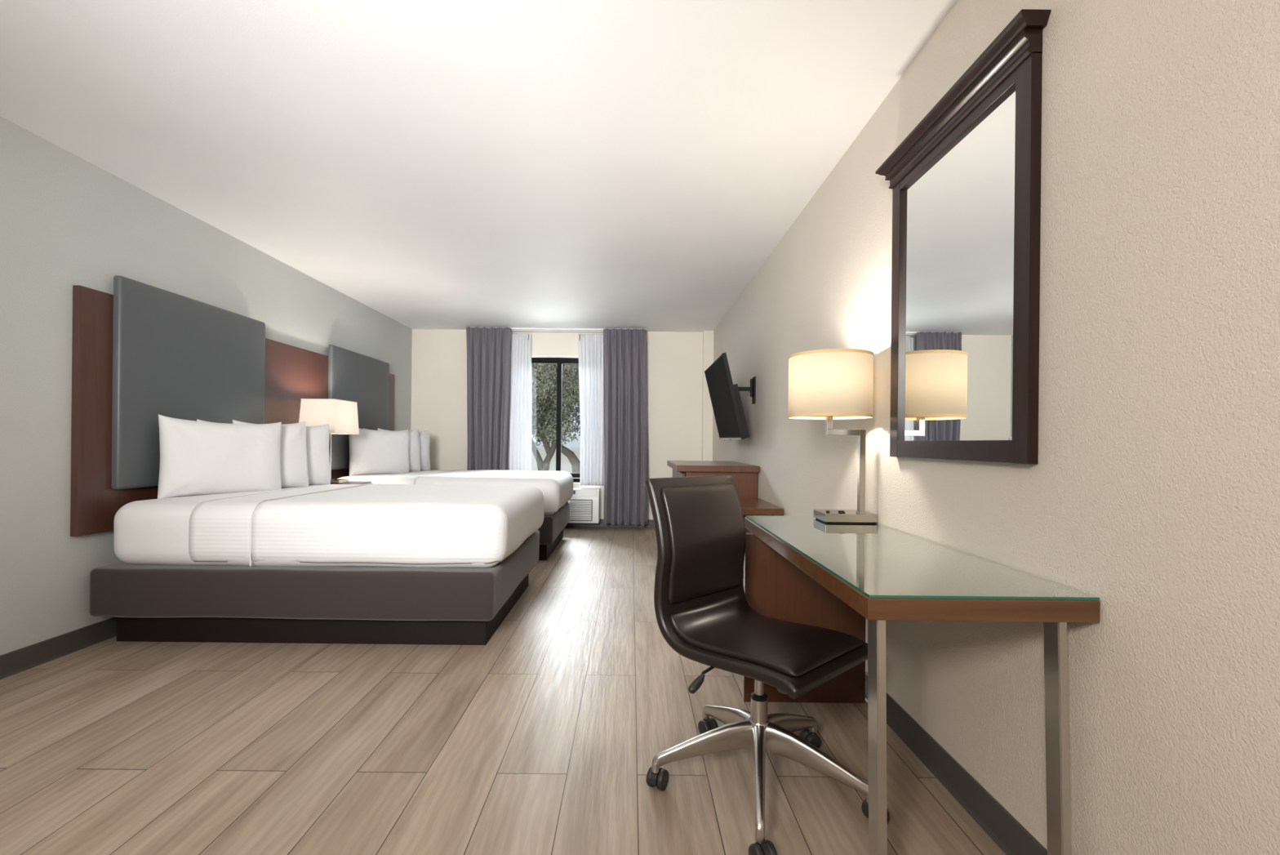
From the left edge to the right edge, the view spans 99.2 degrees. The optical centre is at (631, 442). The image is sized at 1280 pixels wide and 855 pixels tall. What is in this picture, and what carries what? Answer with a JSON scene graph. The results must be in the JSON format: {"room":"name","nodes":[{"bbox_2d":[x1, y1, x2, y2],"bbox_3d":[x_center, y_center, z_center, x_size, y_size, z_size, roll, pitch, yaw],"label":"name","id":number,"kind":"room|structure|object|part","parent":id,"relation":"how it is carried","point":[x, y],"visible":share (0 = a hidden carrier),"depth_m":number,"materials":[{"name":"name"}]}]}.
{"room":"hotel room","nodes":[
{"label":"hotel room","id":0,"kind":"room"},
{"bbox_2d":[0,116,412,654],"bbox_3d":[-2.793,-0.190,2.040,0.100,2.440,9.880,1,0,0],"label":"wall","id":1,"kind":"structure","parent":0,"point":[66,220],"depth_m":2.64,"materials":[{"name":"grey paint"}]},
{"bbox_2d":[0,617,116,679],"bbox_3d":[-2.748,0.980,1.990,0.014,0.102,9.580,1,0,0],"label":"baseboard","id":2,"kind":"structure","parent":1,"relation":"attached to","point":[18,660],"depth_m":2.60,"materials":[{"name":"grey plastic"}]},
{"bbox_2d":[70,275,395,536],"bbox_3d":[-2.704,-0.207,4.444,0.076,1.335,3.551,1,0,0],"label":"headboard","id":3,"kind":"object","parent":1,"relation":"attached to","point":[141,352],"visible":0.72,"depth_m":3.09,"materials":[{"name":"brown wood"}]},
{"bbox_3d":[-2.685,-0.312,3.408,0.040,1.123,1.135,1,0,0],"label":"padded panel","id":4,"kind":"part","parent":3,"relation":"part of","materials":[{"name":"grey fabric"}]},
{"bbox_3d":[-2.685,-0.312,5.430,0.040,1.123,1.150,1,0,0],"label":"padded panel","id":5,"kind":"part","parent":3,"relation":"part of","materials":[{"name":"grey fabric"}]},
{"bbox_2d":[0,0,957,332],"bbox_3d":[-0.859,-1.440,2.040,3.942,0.100,9.880,1,0,0],"label":"ceiling","id":6,"kind":"structure","parent":0,"point":[431,164],"depth_m":2.39,"materials":[{"name":"white paint"}]},
{"bbox_2d":[469,326,646,332],"bbox_3d":[-0.901,-1.376,6.700,2.170,0.028,0.160,1,0,0],"label":"track","id":7,"kind":"object","parent":6,"relation":"attached to","point":[513,329],"visible":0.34,"depth_m":6.63,"materials":[{"name":"white metal"}]},
{"bbox_2d":[466,326,511,470],"bbox_3d":[-1.737,-0.204,6.566,0.540,2.361,0.196,1,0,-7],"label":"curtain","id":8,"kind":"object","parent":7,"relation":"hanging from","point":[488,349],"visible":0.74,"depth_m":6.55,"materials":[{"name":"grey fabric"}]},
{"bbox_2d":[507,333,532,470],"bbox_3d":[-1.386,-0.411,6.700,0.331,1.859,0.070,1,0,0],"label":"sheer curtain","id":9,"kind":"object","parent":7,"relation":"hanging from","point":[521,393],"visible":0.84,"depth_m":6.69,"materials":[{"name":"white fabric"}]},
{"bbox_3d":[-0.908,-1.377,6.668,2.155,0.028,0.085,1,0,0],"label":"rail","id":10,"kind":"part","parent":7,"relation":"part of","materials":[{"name":"white metal"}]},
{"bbox_2d":[577,333,604,485],"bbox_3d":[-0.496,-0.402,6.700,0.352,1.859,0.084,1,0,0],"label":"sheer curtain","id":11,"kind":"object","parent":7,"relation":"hanging from","point":[590,346],"visible":0.98,"depth_m":6.69,"materials":[{"name":"white fabric"}]},
{"bbox_2d":[603,328,648,525],"bbox_3d":[-0.073,-0.186,6.579,0.564,2.361,0.198,1,0,0],"label":"curtain","id":12,"kind":"object","parent":7,"relation":"hanging from","point":[624,350],"visible":1,"depth_m":6.55,"materials":[{"name":"grey fabric"}]},
{"bbox_2d":[0,526,1005,854],"bbox_3d":[-0.885,1.080,2.040,3.942,0.060,9.880,1,0,0],"label":"floor","id":13,"kind":"structure","parent":0,"point":[544,736],"depth_m":1.86,"materials":[{"name":"laminate"}]},
{"bbox_2d":[88,484,539,644],"bbox_3d":[-1.687,0.676,3.405,2.054,0.732,1.397,1,0,0],"label":"bed","id":14,"kind":"object","parent":13,"relation":"on","point":[157,593],"visible":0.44,"depth_m":2.73,"materials":[{"name":"black"}]},
{"bbox_2d":[157,413,281,498],"bbox_3d":[-2.450,0.090,3.283,0.187,0.488,0.663,1,0,28],"label":"pillow","id":15,"kind":"object","parent":14,"relation":"on","point":[197,457],"visible":0.96,"depth_m":3.18,"materials":[{"name":"white fabric"}]},
{"bbox_2d":[196,418,308,487],"bbox_3d":[-2.440,0.090,3.556,0.183,0.485,0.659,1,0,28],"label":"pillow","id":16,"kind":"object","parent":14,"relation":"on","point":[293,452],"visible":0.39,"depth_m":3.69,"materials":[{"name":"white fabric"}]},
{"bbox_2d":[188,484,360,561],"bbox_3d":[-2.064,0.456,3.408,0.322,0.304,1.340,1,0,0],"label":"sheet","id":17,"kind":"object","parent":14,"relation":"on","point":[219,530],"visible":0.67,"depth_m":2.74,"materials":[{"name":"white fabric"}]},
{"bbox_2d":[232,419,330,484],"bbox_3d":[-2.441,0.090,3.834,0.194,0.477,0.655,1,0,27],"label":"pillow","id":18,"kind":"object","parent":14,"relation":"on","point":[317,436],"visible":0.34,"depth_m":3.97,"materials":[{"name":"white fabric"}]},
{"bbox_3d":[-1.661,0.479,3.408,2.006,0.337,1.331,1,0,0],"label":"mattress","id":19,"kind":"part","parent":14,"relation":"part of","materials":[{"name":"white fabric"}]},
{"bbox_2d":[249,483,543,565],"bbox_3d":[-1.276,0.465,3.408,1.274,0.322,1.355,1,0,0],"label":"bedspread","id":20,"kind":"object","parent":14,"relation":"on","point":[367,522],"visible":1,"depth_m":2.75,"materials":[{"name":"white fabric"}]},
{"bbox_2d":[330,480,371,484],"bbox_3d":[-2.467,0.683,4.423,0.490,0.700,0.535,1,0,0],"label":"nightstand","id":21,"kind":"object","parent":13,"relation":"on","point":[348,482],"visible":0.02,"depth_m":4.53,"materials":[{"name":"brown wood"}]},
{"bbox_2d":[298,398,359,483],"bbox_3d":[-2.487,-0.008,4.490,0.296,0.675,0.384,1,0,0],"label":"bedside lamp","id":22,"kind":"object","parent":21,"relation":"on","point":[341,415],"visible":0.8,"depth_m":4.32,"materials":[{"name":"white fabric"}]},
{"bbox_3d":[-2.485,-0.209,4.490,0.293,0.268,0.381,1,0,0],"label":"lamp shade","id":23,"kind":"part","parent":22,"relation":"part of","materials":[{"name":"white fabric"}]},
{"bbox_3d":[-2.484,-0.343,4.490,0.272,0.006,0.348,1,0,0],"label":"shade trim","id":24,"kind":"part","parent":22,"relation":"part of","materials":[{"name":"beige fabric"}]},
{"bbox_3d":[-2.486,-0.075,4.490,0.296,0.006,0.384,1,0,0],"label":"shade trim","id":25,"kind":"part","parent":22,"relation":"part of","materials":[{"name":"beige fabric"}]},
{"bbox_2d":[337,470,570,559],"bbox_3d":[-1.687,0.676,5.435,2.055,0.731,1.397,1,0,0],"label":"bed","id":26,"kind":"object","parent":13,"relation":"on","point":[551,531],"visible":0.16,"depth_m":4.86,"materials":[{"name":"black"}]},
{"bbox_2d":[348,427,408,475],"bbox_3d":[-2.451,0.090,5.313,0.193,0.488,0.663,1,0,28],"label":"pillow","id":27,"kind":"object","parent":26,"relation":"on","point":[371,451],"visible":0.84,"depth_m":5.22,"materials":[{"name":"white fabric"}]},
{"bbox_2d":[363,427,420,471],"bbox_3d":[-2.444,0.090,5.588,0.184,0.485,0.660,1,0,30],"label":"pillow","id":28,"kind":"object","parent":26,"relation":"on","point":[414,442],"visible":0.26,"depth_m":5.73,"materials":[{"name":"white fabric"}]},
{"bbox_2d":[377,427,430,470],"bbox_3d":[-2.437,0.090,5.862,0.182,0.477,0.654,1,0,29],"label":"pillow","id":29,"kind":"object","parent":26,"relation":"on","point":[424,436],"visible":0.3,"depth_m":6.00,"materials":[{"name":"white fabric"}]},
{"bbox_2d":[377,470,453,484],"bbox_3d":[-2.064,0.456,5.437,0.322,0.304,1.337,1,0,0],"label":"sheet","id":30,"kind":"object","parent":26,"relation":"on","point":[408,477],"visible":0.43,"depth_m":4.83,"materials":[{"name":"white fabric"}]},
{"bbox_3d":[-1.661,0.479,5.437,2.006,0.337,1.332,1,0,0],"label":"mattress","id":31,"kind":"part","parent":26,"relation":"part of","materials":[{"name":"white fabric"}]},
{"bbox_2d":[413,469,573,513],"bbox_3d":[-1.276,0.465,5.437,1.275,0.322,1.356,1,0,0],"label":"bedspread","id":32,"kind":"object","parent":26,"relation":"on","point":[556,486],"visible":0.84,"depth_m":4.83,"materials":[{"name":"white fabric"}]},
{"bbox_2d":[666,460,759,577],"bbox_3d":[0.665,0.622,4.770,0.638,0.887,1.140,1,0,0],"label":"dresser","id":33,"kind":"object","parent":13,"relation":"on","point":[744,475],"visible":0.32,"depth_m":4.26,"materials":[{"name":"brown wood"}]},
{"bbox_3d":[0.406,0.363,5.030,0.020,0.240,0.510,1,0,0],"label":"drawer","id":34,"kind":"part","parent":33,"relation":"part of","materials":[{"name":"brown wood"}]},
{"bbox_3d":[0.406,0.363,4.510,0.020,0.240,0.510,1,0,0],"label":"drawer","id":35,"kind":"part","parent":33,"relation":"part of","materials":[{"name":"brown wood"}]},
{"bbox_2d":[739,497,783,515],"bbox_3d":[0.697,0.746,3.860,0.570,0.640,0.660,1,0,0],"label":"bench","id":36,"kind":"object","parent":13,"relation":"on","point":[750,506],"visible":0.26,"depth_m":3.55,"materials":[{"name":"brown wood"}]},
{"bbox_2d":[644,474,889,854],"bbox_3d":[0.419,0.594,1.706,0.636,0.940,0.688,1,0,-40],"label":"office chair","id":37,"kind":"object","parent":13,"relation":"on","point":[703,611],"visible":0.94,"depth_m":1.74,"materials":[{"name":"black leather"}]},
{"bbox_2d":[651,761,659,773],"bbox_3d":[0.074,0.988,1.664,0.025,0.027,0.025,1,0,0],"label":"socket","id":38,"kind":"object","parent":37,"relation":"attached to","point":[655,765],"depth_m":1.65,"materials":[{"name":"silver metal"}]},
{"bbox_2d":[702,710,709,719],"bbox_3d":[0.272,0.990,1.990,0.025,0.027,0.025,1,0,0],"label":"socket","id":39,"kind":"object","parent":37,"relation":"attached to","point":[704,714],"depth_m":1.98,"materials":[{"name":"silver metal"}]},
{"bbox_3d":[0.261,0.663,1.616,0.167,0.024,0.016,1,0,-39],"label":"lever","id":40,"kind":"part","parent":37,"relation":"part of","materials":[{"name":"black plastic"}]},
{"bbox_2d":[755,828,764,843],"bbox_3d":[0.325,0.991,1.378,0.025,0.027,0.025,1,0,0],"label":"socket","id":41,"kind":"object","parent":37,"relation":"attached to","point":[759,833],"depth_m":1.37,"materials":[{"name":"silver metal"}]},
{"bbox_3d":[0.452,0.699,1.600,0.060,0.060,0.060,1,0,0],"label":"tension knob","id":42,"kind":"part","parent":37,"relation":"part of","materials":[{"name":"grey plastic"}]},
{"bbox_2d":[809,724,817,732],"bbox_3d":[0.636,0.994,1.905,0.025,0.027,0.025,1,0,0],"label":"socket","id":43,"kind":"object","parent":37,"relation":"attached to","point":[813,728],"depth_m":1.89,"materials":[{"name":"silver metal"}]},
{"bbox_2d":[742,516,1100,854],"bbox_3d":[0.725,0.699,1.776,0.520,0.736,1.257,1,0,0],"label":"desk","id":44,"kind":"object","parent":13,"relation":"on","point":[780,582],"visible":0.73,"depth_m":1.20,"materials":[{"name":"brown wood"}]},
{"bbox_3d":[0.713,0.722,2.253,0.497,0.689,0.037,1,0,0],"label":"panel","id":45,"kind":"part","parent":44,"relation":"part of","materials":[{"name":"brown wood"}]},
{"bbox_3d":[0.542,0.722,1.203,0.020,0.685,0.074,1,0,0],"label":"leg","id":46,"kind":"part","parent":44,"relation":"part of","materials":[{"name":"silver metal"}]},
{"bbox_2d":[745,515,1099,599],"bbox_3d":[0.746,0.328,1.776,0.486,0.006,1.251,1,0,0],"label":"glass","id":47,"kind":"object","parent":44,"relation":"on","point":[877,560],"visible":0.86,"depth_m":1.43,"materials":[{"name":"teal"}]},
{"bbox_2d":[787,348,877,523],"bbox_3d":[0.814,-0.013,2.206,0.352,0.677,0.323,1,0,0],"label":"desk lamp","id":48,"kind":"object","parent":47,"relation":"on","point":[829,384],"visible":1,"depth_m":2.09,"materials":[{"name":"beige fabric"}]},
{"bbox_3d":[0.801,-0.105,2.206,0.323,0.011,0.323,1,0,0],"label":"trim","id":49,"kind":"part","parent":48,"relation":"part of","materials":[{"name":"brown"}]},
{"bbox_3d":[0.802,-0.226,2.206,0.322,0.250,0.322,1,0,0],"label":"lamp shade","id":50,"kind":"part","parent":48,"relation":"part of","materials":[{"name":"beige fabric"}]},
{"bbox_3d":[0.804,-0.346,2.206,0.323,0.011,0.323,1,0,0],"label":"trim","id":51,"kind":"part","parent":48,"relation":"part of","materials":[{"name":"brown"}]},
{"bbox_3d":[0.854,-0.041,2.205,0.134,0.023,0.024,1,0,0],"label":"arm","id":52,"kind":"part","parent":48,"relation":"part of","materials":[{"name":"silver metal"}]},
{"bbox_3d":[0.939,0.726,1.200,0.020,0.685,0.070,1,0,0],"label":"leg","id":53,"kind":"part","parent":44,"relation":"part of","materials":[{"name":"silver metal"}]},
{"bbox_2d":[410,328,702,519],"bbox_3d":[-0.872,-0.170,6.880,3.742,2.440,0.200,1,0,0],"label":"wall","id":54,"kind":"structure","parent":0,"point":[674,359],"depth_m":6.78,"materials":[{"name":"beige paint"}]},
{"bbox_2d":[531,355,580,483],"bbox_3d":[-0.912,-0.283,6.849,1.134,1.589,0.142,1,0,0],"label":"window","id":55,"kind":"structure","parent":54,"relation":"in","point":[559,360],"depth_m":6.85,"materials":[{"name":"black metal"}]},
{"bbox_3d":[-1.181,-0.291,6.885,0.473,1.455,0.030,1,0,0],"label":"sash","id":56,"kind":"part","parent":55,"relation":"part of","materials":[{"name":"black metal"}]},
{"bbox_3d":[-0.646,-0.285,6.885,0.477,1.455,0.030,1,0,0],"label":"sash","id":57,"kind":"part","parent":55,"relation":"part of","materials":[{"name":"black"}]},
{"bbox_2d":[568,487,599,523],"bbox_3d":[-0.892,0.759,6.629,1.002,0.402,0.302,1,0,0],"label":"air conditioner","id":58,"kind":"object","parent":54,"relation":"attached to","point":[584,501],"visible":0.41,"depth_m":6.50,"materials":[{"name":"white plastic"}]},
{"bbox_3d":[-0.915,0.804,6.497,0.897,0.254,0.006,1,0,0],"label":"grille frame","id":59,"kind":"part","parent":58,"relation":"part of","materials":[{"name":"grey"}]},
{"bbox_2d":[565,519,654,528],"bbox_3d":[-0.938,0.998,6.773,3.604,0.102,0.014,1,0,0],"label":"baseboard","id":60,"kind":"structure","parent":54,"relation":"attached to","point":[650,524],"depth_m":6.77,"materials":[{"name":"grey plastic"}]},
{"bbox_2d":[701,330,713,460],"bbox_3d":[0.937,-0.151,6.740,0.123,2.440,0.080,1,0,0],"label":"trim","id":61,"kind":"structure","parent":54,"relation":"attached to","point":[708,335],"depth_m":6.70,"materials":[{"name":"beige paint"}]},
{"bbox_2d":[712,0,1279,854],"bbox_3d":[1.049,-0.150,2.040,0.100,2.440,9.880,1,0,0],"label":"wall","id":62,"kind":"structure","parent":0,"point":[1152,492],"depth_m":1.12,"materials":[{"name":"beige paint"}]},
{"bbox_2d":[738,376,755,404],"bbox_3d":[0.918,-0.424,4.430,0.167,0.215,0.080,1,0,0],"label":"mount","id":63,"kind":"object","parent":62,"relation":"attached to","point":[752,388],"depth_m":4.42,"materials":[{"name":"black plastic"}]},
{"bbox_2d":[704,352,749,439],"bbox_3d":[0.793,-0.351,4.635,0.236,0.664,1.082,1,0,0],"label":"television","id":64,"kind":"object","parent":63,"relation":"attached to","point":[725,396],"visible":1,"depth_m":4.37,"materials":[{"name":"black plastic"}]},
{"bbox_3d":[0.907,-0.435,4.430,0.145,0.030,0.030,1,0,0],"label":"arm","id":65,"kind":"part","parent":63,"relation":"part of","materials":[{"name":"black plastic"}]},
{"bbox_3d":[0.996,-0.423,4.430,0.012,0.215,0.080,1,0,0],"label":"wall plate","id":66,"kind":"part","parent":63,"relation":"part of","materials":[{"name":"black plastic"}]},
{"bbox_2d":[865,671,1047,854],"bbox_3d":[0.980,1.018,1.950,0.014,0.102,9.500,1,0,0],"label":"baseboard","id":67,"kind":"structure","parent":62,"relation":"attached to","point":[1009,834],"depth_m":1.61,"materials":[{"name":"grey plastic"}]},
{"bbox_2d":[875,9,1051,463],"bbox_3d":[0.966,-0.492,1.699,0.071,1.091,0.784,1,0,0],"label":"wall mirror","id":68,"kind":"object","parent":62,"relation":"attached to","point":[965,183],"visible":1,"depth_m":1.57,"materials":[{"name":"clear glass"}]},
{"bbox_3d":[0.983,0.023,1.690,0.026,0.058,0.600,1,0,0],"label":"rail","id":69,"kind":"part","parent":68,"relation":"part of","materials":[{"name":"brown wood"}]},
{"bbox_3d":[0.993,-0.939,1.690,0.026,0.036,0.600,1,0,0],"label":"rail","id":70,"kind":"part","parent":68,"relation":"part of","materials":[{"name":"brown wood"}]},
{"bbox_3d":[0.991,-0.463,1.690,0.004,0.919,0.604,1,0,0],"label":"glass","id":71,"kind":"part","parent":68,"relation":"part of","materials":[{"name":"white mirror"}]},
{"bbox_3d":[0.971,-1.024,1.699,0.071,0.027,0.784,1,0,0],"label":"crown","id":72,"kind":"part","parent":68,"relation":"part of","materials":[{"name":"brown wood"}]},
{"label":"outside","id":73,"kind":"structure","parent":0,"visible":0},
{"bbox_2d":[531,447,580,472],"bbox_3d":[-0.017,1.609,78.550,120.000,0.100,142.900,1,0,0],"label":"ground","id":74,"kind":"structure","parent":73,"point":[566,464],"depth_m":45.31,"materials":[{"name":"beige"}]},
{"bbox_2d":[531,363,580,472],"bbox_3d":[-1.867,-1.623,16.757,7.090,6.460,5.220,1,0,14],"label":"oak tree","id":75,"kind":"object","parent":74,"relation":"on","point":[544,412],"visible":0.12,"depth_m":16.22,"materials":[{"name":"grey plant"}]}
]}

